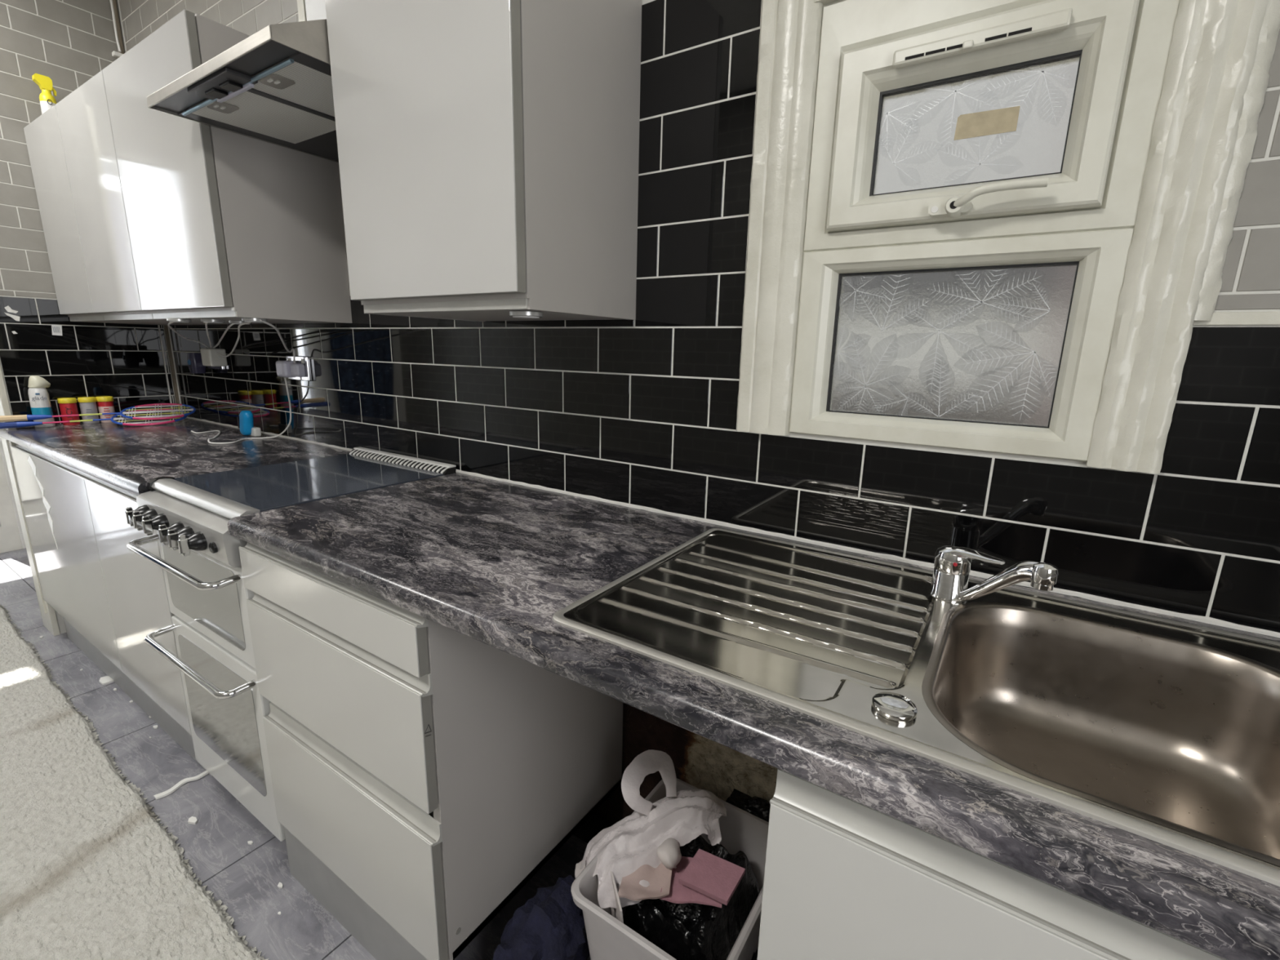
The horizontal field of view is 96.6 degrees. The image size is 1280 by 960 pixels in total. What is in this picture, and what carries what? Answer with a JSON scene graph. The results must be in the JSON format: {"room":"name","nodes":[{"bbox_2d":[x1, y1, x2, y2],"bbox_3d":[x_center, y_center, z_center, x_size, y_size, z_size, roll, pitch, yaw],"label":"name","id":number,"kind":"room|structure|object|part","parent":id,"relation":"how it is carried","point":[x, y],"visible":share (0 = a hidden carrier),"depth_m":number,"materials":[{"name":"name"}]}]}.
{"room":"kitchen","nodes":[
{"label":"kitchen","id":0,"kind":"room"},
{"bbox_2d":[0,450,22,553],"bbox_3d":[-4.140,-0.807,2.660,0.050,2.750,2.500,10,15,32],"label":"wall","id":1,"kind":"structure","parent":0,"point":[10,537],"depth_m":3.42,"materials":[{"name":"white paint"}]},
{"bbox_2d":[0,436,26,548],"bbox_3d":[-3.649,-0.683,3.405,0.008,2.200,0.385,10,15,32],"label":"trim","id":2,"kind":"structure","parent":1,"relation":"attached to","point":[2,450],"depth_m":3.42,"materials":[{"name":"white plastic"}]},
{"bbox_2d":[0,0,177,634],"bbox_3d":[-2.417,-0.722,2.459,0.141,2.750,0.557,10,15,32],"label":"wall","id":3,"kind":"structure","parent":0,"point":[68,42],"depth_m":2.29,"materials":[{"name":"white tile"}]},
{"bbox_2d":[4,306,17,313],"bbox_3d":[-2.477,-0.672,2.245,0.002,0.028,0.036,10,15,32],"label":"paper scrap","id":4,"kind":"object","parent":3,"relation":"attached to","point":[7,308],"visible":1,"depth_m":2.24,"materials":[{"name":"white paper"}]},
{"bbox_2d":[4,312,19,321],"bbox_3d":[-2.478,-0.644,2.251,0.002,0.032,0.041,10,15,32],"label":"paper scrap","id":5,"kind":"object","parent":3,"relation":"attached to","point":[14,317],"visible":1,"depth_m":2.25,"materials":[{"name":"white paper"}]},
{"bbox_2d":[0,364,60,635],"bbox_3d":[-2.589,-0.405,2.289,0.166,2.200,0.020,10,15,32],"label":"trim","id":6,"kind":"structure","parent":3,"relation":"attached to","point":[50,621],"depth_m":2.44,"materials":[{"name":"paint"}]},
{"bbox_2d":[51,324,62,335],"bbox_3d":[-2.413,-0.620,2.359,0.002,0.044,0.034,10,15,32],"label":"barcode sticker","id":7,"kind":"object","parent":3,"relation":"attached to","point":[56,330],"visible":1,"depth_m":2.36,"materials":[{"name":"paper"}]},
{"bbox_2d":[110,0,124,57],"bbox_3d":[-2.184,-1.758,2.394,0.028,0.688,0.042,10,15,32],"label":"conduit","id":8,"kind":"object","parent":3,"relation":"attached to","point":[117,27],"visible":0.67,"depth_m":2.37,"materials":[{"name":"white plastic"}]},
{"bbox_2d":[0,548,613,959],"bbox_3d":[-1.759,1.031,1.288,6.298,0.120,2.748,10,15,32],"label":"floor","id":9,"kind":"structure","parent":0,"point":[246,877],"depth_m":1.52,"materials":[{"name":"tile"}]},
{"bbox_2d":[98,675,113,684],"bbox_3d":[-2.028,0.760,2.169,0.063,0.006,0.042,10,15,32],"label":"flake","id":10,"kind":"object","parent":9,"relation":"on","point":[107,679],"visible":0.83,"depth_m":2.16,"materials":[{"name":"white plastic"}]},
{"bbox_2d":[5,440,213,777],"bbox_3d":[-1.781,0.312,2.219,1.559,0.869,0.562,10,15,32],"label":"base cabinet","id":11,"kind":"object","parent":9,"relation":"on","point":[108,597],"visible":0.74,"depth_m":1.89,"materials":[{"name":"paint"}]},
{"bbox_3d":[-2.149,-0.085,2.058,0.976,0.037,0.021,10,15,32],"label":"grip rail","id":12,"kind":"part","parent":11,"relation":"part of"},
{"bbox_3d":[-2.157,0.255,2.135,0.976,0.675,0.021,10,15,32],"label":"door","id":13,"kind":"part","parent":11,"relation":"part of","materials":[{"name":"laminate"}]},
{"bbox_3d":[-1.504,0.024,1.646,0.566,0.037,0.021,10,15,32],"label":"grip rail","id":14,"kind":"part","parent":11,"relation":"part of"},
{"bbox_3d":[-1.512,0.363,1.722,0.566,0.675,0.021,10,15,32],"label":"door","id":15,"kind":"part","parent":11,"relation":"part of","materials":[{"name":"laminate"}]},
{"bbox_2d":[0,417,351,495],"bbox_3d":[-1.766,-0.133,2.118,1.547,0.039,0.598,10,15,32],"label":"countertop","id":16,"kind":"structure","parent":11,"relation":"on","point":[125,457],"depth_m":1.94,"materials":[{"name":"laminate"}]},
{"bbox_2d":[27,375,55,427],"bbox_3d":[-2.441,-0.322,2.327,0.064,0.206,0.072,10,15,32],"label":"can","id":17,"kind":"object","parent":16,"relation":"on","point":[38,395],"visible":0.97,"depth_m":2.31,"materials":[{"name":"metal"}]},
{"bbox_2d":[57,397,79,425],"bbox_3d":[-2.404,-0.289,2.401,0.059,0.111,0.058,10,15,32],"label":"tub","id":18,"kind":"object","parent":16,"relation":"on","point":[68,406],"visible":0.88,"depth_m":2.38,"materials":[{"name":"plastic"}]},
{"bbox_3d":[-2.403,-0.334,2.391,0.058,0.020,0.058,10,15,32],"label":"lid","id":19,"kind":"part","parent":18,"relation":"part of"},
{"bbox_2d":[77,396,99,423],"bbox_3d":[-2.370,-0.300,2.452,0.059,0.111,0.058,10,15,32],"label":"tub","id":20,"kind":"object","parent":16,"relation":"on","point":[87,405],"visible":0.92,"depth_m":2.43,"materials":[{"name":"plastic"}]},
{"bbox_3d":[-2.369,-0.344,2.442,0.058,0.020,0.058,10,15,32],"label":"lid","id":21,"kind":"part","parent":20,"relation":"part of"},
{"bbox_2d":[0,408,187,428],"bbox_3d":[-2.333,-0.257,2.393,0.694,0.056,0.202,-5,14,-26],"label":"racket","id":22,"kind":"object","parent":16,"relation":"on","point":[18,424],"visible":0.75,"depth_m":2.40,"materials":[{"name":"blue plastic"}]},
{"bbox_2d":[0,403,195,422],"bbox_3d":[-2.315,-0.284,2.413,0.694,0.054,0.202,-6,15,-28],"label":"racket","id":23,"kind":"object","parent":22,"relation":"on","point":[20,417],"visible":1,"depth_m":2.45,"materials":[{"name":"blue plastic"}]},
{"bbox_3d":[-2.123,-0.303,2.516,0.260,0.010,0.206,-10,30,-36],"label":"head frame","id":24,"kind":"part","parent":23,"relation":"part of","materials":[{"name":"blue plastic"}]},
{"bbox_3d":[-2.138,-0.275,2.488,0.260,0.010,0.206,-10,30,-34],"label":"head frame","id":25,"kind":"part","parent":22,"relation":"part of","materials":[{"name":"blue plastic"}]},
{"bbox_2d":[95,395,116,422],"bbox_3d":[-2.339,-0.310,2.498,0.059,0.111,0.058,10,15,32],"label":"tub","id":26,"kind":"object","parent":16,"relation":"on","point":[104,403],"visible":0.93,"depth_m":2.48,"materials":[{"name":"plastic"}]},
{"bbox_3d":[-2.338,-0.354,2.488,0.058,0.020,0.058,10,15,32],"label":"lid","id":27,"kind":"part","parent":26,"relation":"part of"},
{"bbox_2d":[191,360,305,444],"bbox_3d":[-1.517,-0.296,2.105,0.656,0.296,0.201,6,14,21],"label":"charger","id":28,"kind":"object","parent":16,"relation":"on","point":[285,369],"visible":1,"depth_m":2.02,"materials":[{"name":"white plastic"}]},
{"bbox_2d":[236,410,261,436],"bbox_3d":[-1.520,-0.221,2.215,0.081,0.100,0.048,10,15,32],"label":"gadget","id":29,"kind":"object","parent":16,"relation":"on","point":[246,421],"visible":1,"depth_m":2.20,"materials":[{"name":"plastic"}]},
{"bbox_2d":[0,603,268,959],"bbox_3d":[-2.195,0.913,1.420,3.706,0.030,1.332,10,15,32],"label":"rug","id":30,"kind":"object","parent":9,"relation":"on","point":[88,871],"visible":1,"depth_m":1.41,"materials":[{"name":"carpet"}]},
{"bbox_2d":[153,770,208,799],"bbox_3d":[-1.340,0.888,1.667,0.033,0.006,0.127,10,15,32],"label":"strip","id":31,"kind":"object","parent":9,"relation":"on","point":[182,782],"visible":1,"depth_m":1.66,"materials":[{"name":"plastic"}]},
{"bbox_2d":[187,816,197,824],"bbox_3d":[-1.208,0.921,1.541,0.030,0.006,0.017,4,13,13],"label":"flake","id":32,"kind":"object","parent":9,"relation":"on","point":[192,820],"visible":1,"depth_m":1.54,"materials":[{"name":"white plastic"}]},
{"bbox_2d":[277,882,282,888],"bbox_3d":[-0.861,0.971,1.364,0.019,0.004,0.009,10,15,32],"label":"flake","id":33,"kind":"object","parent":9,"relation":"on","point":[280,884],"visible":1,"depth_m":1.36,"materials":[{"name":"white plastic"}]},
{"bbox_2d":[124,446,456,841],"bbox_3d":[-0.935,0.431,1.639,0.507,0.931,0.648,10,15,32],"label":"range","id":34,"kind":"object","parent":9,"relation":"on","point":[200,562],"visible":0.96,"depth_m":1.41,"materials":[{"name":"white metal"}]},
{"bbox_3d":[-1.232,0.084,1.410,0.042,0.042,0.028,10,15,32],"label":"knob","id":35,"kind":"part","parent":34,"relation":"part of","materials":[{"name":"black plastic"}]},
{"bbox_3d":[-1.192,0.092,1.384,0.042,0.042,0.028,10,15,32],"label":"knob","id":36,"kind":"part","parent":34,"relation":"part of","materials":[{"name":"black plastic"}]},
{"bbox_3d":[-1.143,0.102,1.353,0.042,0.042,0.028,10,15,32],"label":"knob","id":37,"kind":"part","parent":34,"relation":"part of","materials":[{"name":"black plastic"}]},
{"bbox_3d":[-1.059,0.118,1.300,0.042,0.042,0.028,10,15,32],"label":"knob","id":38,"kind":"part","parent":34,"relation":"part of","materials":[{"name":"black plastic"}]},
{"bbox_3d":[-1.082,0.188,1.336,0.475,0.020,0.075,10,15,32],"label":"handle","id":39,"kind":"part","parent":34,"relation":"part of","materials":[{"name":"silver metal"}]},
{"bbox_3d":[-1.018,0.126,1.273,0.042,0.042,0.028,10,15,32],"label":"knob","id":40,"kind":"part","parent":34,"relation":"part of","materials":[{"name":"black plastic"}]},
{"bbox_3d":[-1.058,0.102,1.352,0.498,0.095,0.068,10,15,32],"label":"control panel","id":41,"kind":"part","parent":34,"relation":"part of","materials":[{"name":"silver metal"}]},
{"bbox_3d":[-0.969,0.136,1.242,0.042,0.042,0.028,10,15,32],"label":"knob","id":42,"kind":"part","parent":34,"relation":"part of","materials":[{"name":"black plastic"}]},
{"bbox_3d":[-1.088,0.437,1.393,0.475,0.020,0.075,10,15,32],"label":"handle","id":43,"kind":"part","parent":34,"relation":"part of","materials":[{"name":"silver metal"}]},
{"bbox_3d":[-1.058,0.273,1.396,0.496,0.246,0.024,10,15,32],"label":"oven door","id":44,"kind":"part","parent":34,"relation":"part of","materials":[{"name":"metal"}]},
{"bbox_3d":[-1.066,0.623,1.475,0.496,0.453,0.024,10,15,32],"label":"oven door","id":45,"kind":"part","parent":34,"relation":"part of","materials":[{"name":"metal"}]},
{"bbox_3d":[-0.901,-0.006,1.568,0.494,0.009,0.485,10,15,32],"label":"glass lid","id":46,"kind":"part","parent":34,"relation":"part of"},
{"bbox_2d":[239,542,622,959],"bbox_3d":[-0.448,0.537,1.363,0.601,0.869,0.568,10,15,32],"label":"drawer unit","id":47,"kind":"object","parent":9,"relation":"on","point":[424,771],"visible":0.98,"depth_m":1.09,"materials":[{"name":"laminate"}]},
{"bbox_3d":[-0.589,0.176,1.047,0.599,0.031,0.021,10,15,32],"label":"grip rail","id":48,"kind":"part","parent":47,"relation":"part of","materials":[{"name":"laminate"}]},
{"bbox_3d":[-0.592,0.226,1.058,0.596,0.089,0.020,10,15,32],"label":"drawer","id":49,"kind":"part","parent":47,"relation":"part of","materials":[{"name":"laminate"}]},
{"bbox_3d":[-0.591,0.290,1.073,0.599,0.037,0.021,10,15,32],"label":"grip rail","id":50,"kind":"part","parent":47,"relation":"part of","materials":[{"name":"laminate"}]},
{"bbox_3d":[-0.596,0.409,1.099,0.596,0.224,0.020,10,15,32],"label":"drawer","id":51,"kind":"part","parent":47,"relation":"part of","materials":[{"name":"laminate"}]},
{"bbox_3d":[-0.598,0.569,1.136,0.599,0.037,0.021,10,15,32],"label":"grip rail","id":52,"kind":"part","parent":47,"relation":"part of","materials":[{"name":"laminate"}]},
{"bbox_3d":[-0.603,0.712,1.168,0.596,0.274,0.020,10,15,32],"label":"drawer","id":53,"kind":"part","parent":47,"relation":"part of","materials":[{"name":"laminate"}]},
{"bbox_2d":[493,875,590,959],"bbox_3d":[-0.184,0.933,1.156,0.157,0.198,0.301,10,15,32],"label":"cloth bundle","id":54,"kind":"object","parent":9,"relation":"on","point":[549,926],"visible":0.73,"depth_m":1.12,"materials":[{"name":"fabric"}]},
{"bbox_2d":[574,859,585,878],"bbox_3d":[-0.101,0.848,1.242,0.087,0.038,0.062,6,14,20],"label":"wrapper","id":55,"kind":"object","parent":54,"relation":"on","point":[578,866],"visible":0.11,"depth_m":1.24,"materials":[{"name":"plastic"}]},
{"bbox_2d":[570,777,768,959],"bbox_3d":[0.088,0.886,1.134,0.309,0.311,0.364,10,15,32],"label":"trash can","id":56,"kind":"object","parent":9,"relation":"on","point":[608,938],"visible":0.41,"depth_m":1.06,"materials":[{"name":"plastic"}]},
{"bbox_2d":[610,871,623,923],"bbox_3d":[-0.043,0.814,1.068,0.020,0.158,0.112,-3,13,-17],"label":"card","id":57,"kind":"object","parent":56,"relation":"in","point":[616,913],"visible":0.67,"depth_m":1.04,"materials":[{"name":"paper"}]},
{"bbox_2d":[580,749,726,908],"bbox_3d":[0.033,0.679,1.140,0.305,0.180,0.178,-5,14,-24],"label":"bag","id":58,"kind":"object","parent":56,"relation":"on","point":[633,842],"visible":0.98,"depth_m":1.12,"materials":[{"name":"plastic"}]},
{"bbox_3d":[0.018,0.621,1.173,0.119,0.082,0.082,-5,14,-25],"label":"bag handle","id":59,"kind":"part","parent":58,"relation":"part of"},
{"bbox_2d":[622,835,759,959],"bbox_3d":[0.105,0.859,1.131,0.231,0.248,0.281,10,15,32],"label":"bag","id":60,"kind":"object","parent":56,"relation":"in","point":[687,931],"visible":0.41,"depth_m":1.06,"materials":[{"name":"plastic"}]},
{"bbox_2d":[617,862,672,901],"bbox_3d":[0.016,0.732,1.080,0.091,0.039,0.135,4,13,10],"label":"cloth","id":61,"kind":"object","parent":60,"relation":"in","point":[660,877],"visible":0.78,"depth_m":1.05,"materials":[{"name":"fabric"}]},
{"bbox_2d":[656,837,681,869],"bbox_3d":[0.056,0.708,1.079,0.047,0.047,0.053,10,15,32],"label":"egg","id":62,"kind":"object","parent":61,"relation":"on","point":[668,853],"visible":1,"depth_m":1.06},
{"bbox_2d":[659,856,721,907],"bbox_3d":[0.100,0.748,1.066,0.121,0.019,0.085,3,13,6],"label":"cloth","id":63,"kind":"object","parent":60,"relation":"on","point":[679,893],"visible":0.47,"depth_m":1.04,"materials":[{"name":"fabric"}]},
{"bbox_2d":[679,848,745,905],"bbox_3d":[0.133,0.730,1.051,0.096,0.021,0.078,10,15,32],"label":"sponge","id":64,"kind":"object","parent":63,"relation":"on","point":[717,878],"visible":1,"depth_m":1.04,"materials":[{"name":"pink fabric"}]},
{"bbox_2d":[725,788,770,822],"bbox_3d":[0.289,0.861,1.258,0.308,0.315,0.075,10,15,32],"label":"bag","id":65,"kind":"object","parent":9,"relation":"on","point":[759,807],"visible":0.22,"depth_m":1.26,"materials":[{"name":"plastic"}]},
{"bbox_2d":[756,768,1225,959],"bbox_3d":[0.694,0.728,0.635,0.995,0.869,0.561,10,15,32],"label":"base cabinet","id":66,"kind":"object","parent":9,"relation":"on","point":[845,878],"visible":0.66,"depth_m":0.53,"materials":[{"name":"laminate"}]},
{"bbox_2d":[227,472,1279,959],"bbox_3d":[0.213,0.201,0.850,2.176,0.039,0.598,10,15,32],"label":"countertop","id":67,"kind":"structure","parent":66,"relation":"on","point":[491,562],"depth_m":0.69,"materials":[{"name":"laminate"}]},
{"bbox_2d":[552,528,1279,886],"bbox_3d":[0.417,0.283,0.739,0.974,0.169,0.511,10,15,32],"label":"sink","id":68,"kind":"object","parent":67,"relation":"in","point":[1165,731],"visible":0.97,"depth_m":0.75,"materials":[{"name":"silver metal"}]},
{"bbox_3d":[0.262,0.232,0.587,0.043,0.009,0.043,10,15,32],"label":"waste knob","id":69,"kind":"part","parent":68,"relation":"part of","materials":[{"name":"silver metal"}]},
{"bbox_3d":[0.531,0.314,0.636,0.385,0.160,0.424,10,15,32],"label":"bowl","id":70,"kind":"part","parent":68,"relation":"part of","materials":[{"name":"silver metal"}]},
{"bbox_2d":[928,544,1058,602],"bbox_3d":[0.491,0.141,0.806,0.053,0.101,0.175,-3,13,-17],"label":"mixer tap","id":71,"kind":"object","parent":67,"relation":"on","point":[953,563],"visible":1,"depth_m":0.83,"materials":[{"name":"silver metal"}]},
{"bbox_3d":[0.480,0.115,0.838,0.050,0.025,0.094,-3,14,-19],"label":"lever","id":72,"kind":"part","parent":71,"relation":"part of","materials":[{"name":"silver metal"}]},
{"bbox_3d":[0.498,0.144,0.793,0.026,0.100,0.118,-3,14,-19],"label":"spout","id":73,"kind":"part","parent":71,"relation":"part of","materials":[{"name":"silver metal"}]},
{"bbox_3d":[0.380,0.691,0.508,0.594,0.652,0.019,10,15,32],"label":"door","id":74,"kind":"part","parent":66,"relation":"part of","materials":[{"name":"laminate"}]},
{"bbox_2d":[115,0,1279,824],"bbox_3d":[-0.985,-0.581,1.981,6.200,2.750,0.204,10,15,32],"label":"wall","id":75,"kind":"structure","parent":0,"point":[642,411],"depth_m":1.14,"materials":[{"name":"black tile"}]},
{"bbox_2d":[157,324,182,414],"bbox_3d":[-2.209,-0.551,2.674,0.028,0.511,0.034,10,15,32],"label":"trim","id":76,"kind":"structure","parent":75,"relation":"attached to","point":[166,329],"depth_m":2.68,"materials":[{"name":"metal"}]},
{"bbox_2d":[23,9,352,324],"bbox_3d":[-1.657,-0.934,2.021,1.533,0.721,0.357,10,15,32],"label":"upper cabinet","id":77,"kind":"object","parent":75,"relation":"attached to","point":[149,216],"visible":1,"depth_m":1.68,"materials":[{"name":"laminate"}]},
{"bbox_2d":[31,73,57,114],"bbox_3d":[-2.285,-1.454,2.200,0.052,0.184,0.059,10,15,32],"label":"spray bottle","id":78,"kind":"object","parent":77,"relation":"on","point":[47,100],"visible":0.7,"depth_m":2.18,"materials":[{"name":"yellow plastic"}]},
{"bbox_2d":[40,100,56,114],"bbox_3d":[-2.286,-1.411,2.212,0.050,0.094,0.050,10,15,32],"label":"bottle","id":79,"kind":"object","parent":78,"relation":"attached to","point":[45,105],"depth_m":2.19,"materials":[{"name":"plastic"}]},
{"bbox_3d":[-2.208,-0.995,2.175,0.431,0.695,0.022,10,15,32],"label":"door","id":80,"kind":"part","parent":77,"relation":"part of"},
{"bbox_3d":[-2.202,-0.651,2.272,0.428,0.034,0.013,10,15,32],"label":"grip rail","id":81,"kind":"part","parent":77,"relation":"part of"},
{"bbox_3d":[-1.823,-0.930,1.929,0.488,0.695,0.022,10,15,32],"label":"door","id":82,"kind":"part","parent":77,"relation":"part of","materials":[{"name":"laminate"}]},
{"bbox_3d":[-1.819,-0.586,2.026,0.488,0.034,0.013,10,15,32],"label":"grip rail","id":83,"kind":"part","parent":77,"relation":"part of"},
{"bbox_3d":[-1.365,-0.853,1.636,0.606,0.695,0.022,10,15,32],"label":"door","id":84,"kind":"part","parent":77,"relation":"part of","materials":[{"name":"laminate"}]},
{"bbox_2d":[166,318,210,348],"bbox_3d":[-1.628,-0.518,2.046,0.088,0.099,0.624,-7,15,-32],"label":"lamp","id":85,"kind":"object","parent":77,"relation":"attached to","point":[171,320],"visible":0.98,"depth_m":1.82,"materials":[{"name":"metal"}]},
{"bbox_3d":[-1.362,-0.509,1.733,0.604,0.034,0.013,10,15,32],"label":"grip rail","id":86,"kind":"part","parent":77,"relation":"part of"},
{"bbox_2d":[200,319,225,348],"bbox_3d":[-1.526,-0.518,2.055,0.062,0.099,0.700,-8,16,-34],"label":"lamp","id":87,"kind":"object","parent":77,"relation":"attached to","point":[206,321],"visible":1,"depth_m":1.78,"materials":[{"name":"metal"}]},
{"bbox_3d":[-1.654,-0.595,2.115,1.497,0.016,0.316,10,15,32],"label":"panel","id":88,"kind":"part","parent":77,"relation":"part of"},
{"bbox_2d":[212,320,252,348],"bbox_3d":[-1.524,-0.522,2.074,0.652,0.099,0.062,13,17,42],"label":"lamp","id":89,"kind":"object","parent":77,"relation":"attached to","point":[233,322],"visible":0.79,"depth_m":1.94,"materials":[{"name":"metal"}]},
{"bbox_2d":[216,317,295,363],"bbox_3d":[-1.344,-0.485,2.011,0.184,0.135,0.934,-9,17,-39],"label":"lamp","id":90,"kind":"object","parent":77,"relation":"attached to","point":[248,320],"visible":1,"depth_m":1.79,"materials":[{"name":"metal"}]},
{"bbox_2d":[200,348,226,366],"bbox_3d":[-1.784,-0.509,2.362,0.170,0.070,0.061,10,15,32],"label":"plug adapter","id":91,"kind":"object","parent":75,"relation":"attached to","point":[210,357],"visible":0.97,"depth_m":2.31,"materials":[{"name":"white plastic"}]},
{"bbox_2d":[205,347,225,369],"bbox_3d":[-1.806,-0.515,2.420,0.146,0.086,0.016,10,15,32],"label":"wall socket","id":92,"kind":"object","parent":75,"relation":"attached to","point":[209,367],"visible":0.16,"depth_m":2.41,"materials":[{"name":"silver metal"}]},
{"bbox_2d":[186,352,206,373],"bbox_3d":[-1.905,-0.502,2.447,0.060,0.086,0.058,10,15,32],"label":"plug","id":93,"kind":"object","parent":92,"relation":"attached to","point":[194,361],"visible":0.88,"depth_m":2.43,"materials":[{"name":"plastic"}]},
{"bbox_2d":[146,0,338,162],"bbox_3d":[-0.783,-1.314,1.284,0.599,0.903,0.460,10,15,32],"label":"hood","id":94,"kind":"object","parent":75,"relation":"attached to","point":[273,86],"visible":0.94,"depth_m":1.26,"materials":[{"name":"silver metal"}]},
{"bbox_2d":[204,87,228,98],"bbox_3d":[-0.931,-0.851,1.254,0.044,0.007,0.029,10,15,32],"label":"switch","id":95,"kind":"object","parent":94,"relation":"attached to","point":[216,92],"depth_m":1.25,"materials":[{"name":"black plastic"}]},
{"bbox_2d":[187,66,257,100],"bbox_3d":[-0.903,-0.852,1.231,0.190,0.009,0.060,10,15,32],"label":"switch plate","id":96,"kind":"object","parent":94,"relation":"attached to","point":[212,83],"depth_m":1.21,"materials":[{"name":"plastic"}]},
{"bbox_2d":[218,80,243,92],"bbox_3d":[-0.873,-0.841,1.216,0.044,0.007,0.029,10,15,32],"label":"switch","id":97,"kind":"object","parent":94,"relation":"attached to","point":[233,86],"depth_m":1.21,"materials":[{"name":"black plastic"}]},
{"bbox_3d":[-0.894,-0.854,1.249,0.519,0.008,0.008,10,15,32],"label":"rod","id":98,"kind":"part","parent":94,"relation":"part of","materials":[{"name":"metal"}]},
{"bbox_2d":[285,355,311,381],"bbox_3d":[-1.231,-0.403,2.055,0.146,0.086,0.016,10,15,32],"label":"wall socket","id":99,"kind":"object","parent":75,"relation":"attached to","point":[304,360],"visible":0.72,"depth_m":2.02,"materials":[{"name":"silver metal"}]},
{"bbox_2d":[297,0,306,22],"bbox_3d":[-1.005,-1.512,1.674,0.036,0.800,0.007,10,15,32],"label":"trim","id":100,"kind":"structure","parent":75,"relation":"attached to","point":[300,3],"depth_m":1.70,"materials":[{"name":"paint"}]},
{"bbox_2d":[324,0,641,321],"bbox_3d":[-0.307,-0.707,1.156,0.496,0.721,0.357,10,15,32],"label":"upper cabinet","id":101,"kind":"object","parent":75,"relation":"attached to","point":[488,150],"visible":1,"depth_m":1.02,"materials":[{"name":"laminate"}]},
{"bbox_3d":[-0.399,-0.690,1.016,0.495,0.695,0.022,10,15,32],"label":"door","id":102,"kind":"part","parent":101,"relation":"part of","materials":[{"name":"laminate"}]},
{"bbox_3d":[-0.395,-0.347,1.114,0.487,0.034,0.013,10,15,32],"label":"grip rail","id":103,"kind":"part","parent":101,"relation":"part of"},
{"bbox_3d":[-0.304,-0.367,1.250,0.460,0.016,0.316,10,15,32],"label":"panel","id":104,"kind":"part","parent":101,"relation":"part of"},
{"bbox_2d":[508,311,542,318],"bbox_3d":[-0.213,-0.308,1.064,0.062,0.010,0.062,10,15,32],"label":"lamp","id":105,"kind":"object","parent":101,"relation":"attached to","point":[518,314],"visible":1,"depth_m":1.04,"materials":[{"name":"metal"}]},
{"bbox_2d":[186,416,1279,637],"bbox_3d":[-0.467,-0.014,1.628,4.200,0.013,0.011,10,15,32],"label":"trim","id":106,"kind":"structure","parent":75,"relation":"attached to","point":[1211,620],"depth_m":1.06,"materials":[{"name":"metal"}]},
{"bbox_2d":[736,0,822,435],"bbox_3d":[0.251,-0.499,1.032,0.105,0.833,0.037,10,15,32],"label":"trim","id":107,"kind":"structure","parent":75,"relation":"attached to","point":[790,30],"depth_m":1.02,"materials":[{"name":"paint"}]},
{"bbox_2d":[813,0,839,4],"bbox_3d":[0.499,-0.805,0.812,0.480,0.108,0.058,10,15,32],"label":"trim","id":108,"kind":"structure","parent":75,"relation":"attached to","point":[824,2],"depth_m":0.93,"materials":[{"name":"paint"}]},
{"bbox_2d":[788,0,1179,462],"bbox_3d":[0.484,-0.404,0.892,0.462,0.710,0.123,10,15,32],"label":"window","id":109,"kind":"structure","parent":75,"relation":"in","point":[963,294],"depth_m":0.89,"materials":[{"name":"plastic"}]},
{"bbox_3d":[0.499,-0.225,0.957,0.360,0.261,0.004,10,15,32],"label":"pane","id":110,"kind":"part","parent":109,"relation":"part of","materials":[{"name":"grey glass"}]},
{"bbox_3d":[0.497,-0.223,0.959,0.462,0.327,0.061,10,15,32],"label":"frame","id":111,"kind":"part","parent":109,"relation":"part of","materials":[{"name":"plastic"}]},
{"bbox_3d":[0.499,-0.533,0.873,0.277,0.170,0.004,10,15,32],"label":"pane","id":112,"kind":"part","parent":109,"relation":"part of","materials":[{"name":"white glass"}]},
{"bbox_2d":[892,8,1072,68],"bbox_3d":[0.480,-0.627,0.814,0.220,0.022,0.015,10,15,32],"label":"vent","id":113,"kind":"object","parent":109,"relation":"attached to","point":[1042,27],"depth_m":0.81,"materials":[{"name":"plastic"}]},
{"bbox_3d":[0.492,-0.539,0.871,0.376,0.270,0.061,10,15,32],"label":"sash","id":114,"kind":"part","parent":109,"relation":"part of","materials":[{"name":"plastic"}]},
{"bbox_2d":[953,106,1020,140],"bbox_3d":[0.518,-0.534,0.853,0.082,0.034,0.001,10,15,32],"label":"sticker","id":115,"kind":"object","parent":109,"relation":"attached to","point":[999,121],"visible":1,"depth_m":0.85,"materials":[{"name":"paper"}]},
{"bbox_3d":[0.501,-0.409,0.829,0.148,0.036,0.042,10,15,32],"label":"handle","id":116,"kind":"part","parent":109,"relation":"part of","materials":[{"name":"plastic"}]},
{"bbox_3d":[0.504,-0.569,0.881,0.462,0.383,0.061,10,15,32],"label":"frame","id":117,"kind":"part","parent":109,"relation":"part of","materials":[{"name":"plastic"}]},
{"bbox_2d":[1085,0,1268,474],"bbox_3d":[0.709,-0.422,0.737,0.085,0.833,0.031,12,16,38],"label":"trim","id":118,"kind":"structure","parent":75,"relation":"attached to","point":[1213,49],"depth_m":0.75,"materials":[{"name":"paint"}]},
{"bbox_2d":[1193,311,1279,324],"bbox_3d":[1.019,-0.171,0.592,0.660,0.016,0.004,10,15,32],"label":"trim","id":119,"kind":"structure","parent":75,"relation":"attached to","point":[1218,317],"depth_m":0.74,"materials":[{"name":"paint"}]},
{"bbox_2d":[1194,0,1279,320],"bbox_3d":[0.753,-0.516,0.689,0.027,0.625,0.021,10,15,32],"label":"trim","id":120,"kind":"structure","parent":75,"relation":"attached to","point":[1255,94],"depth_m":0.71,"materials":[{"name":"paint"}]}
]}

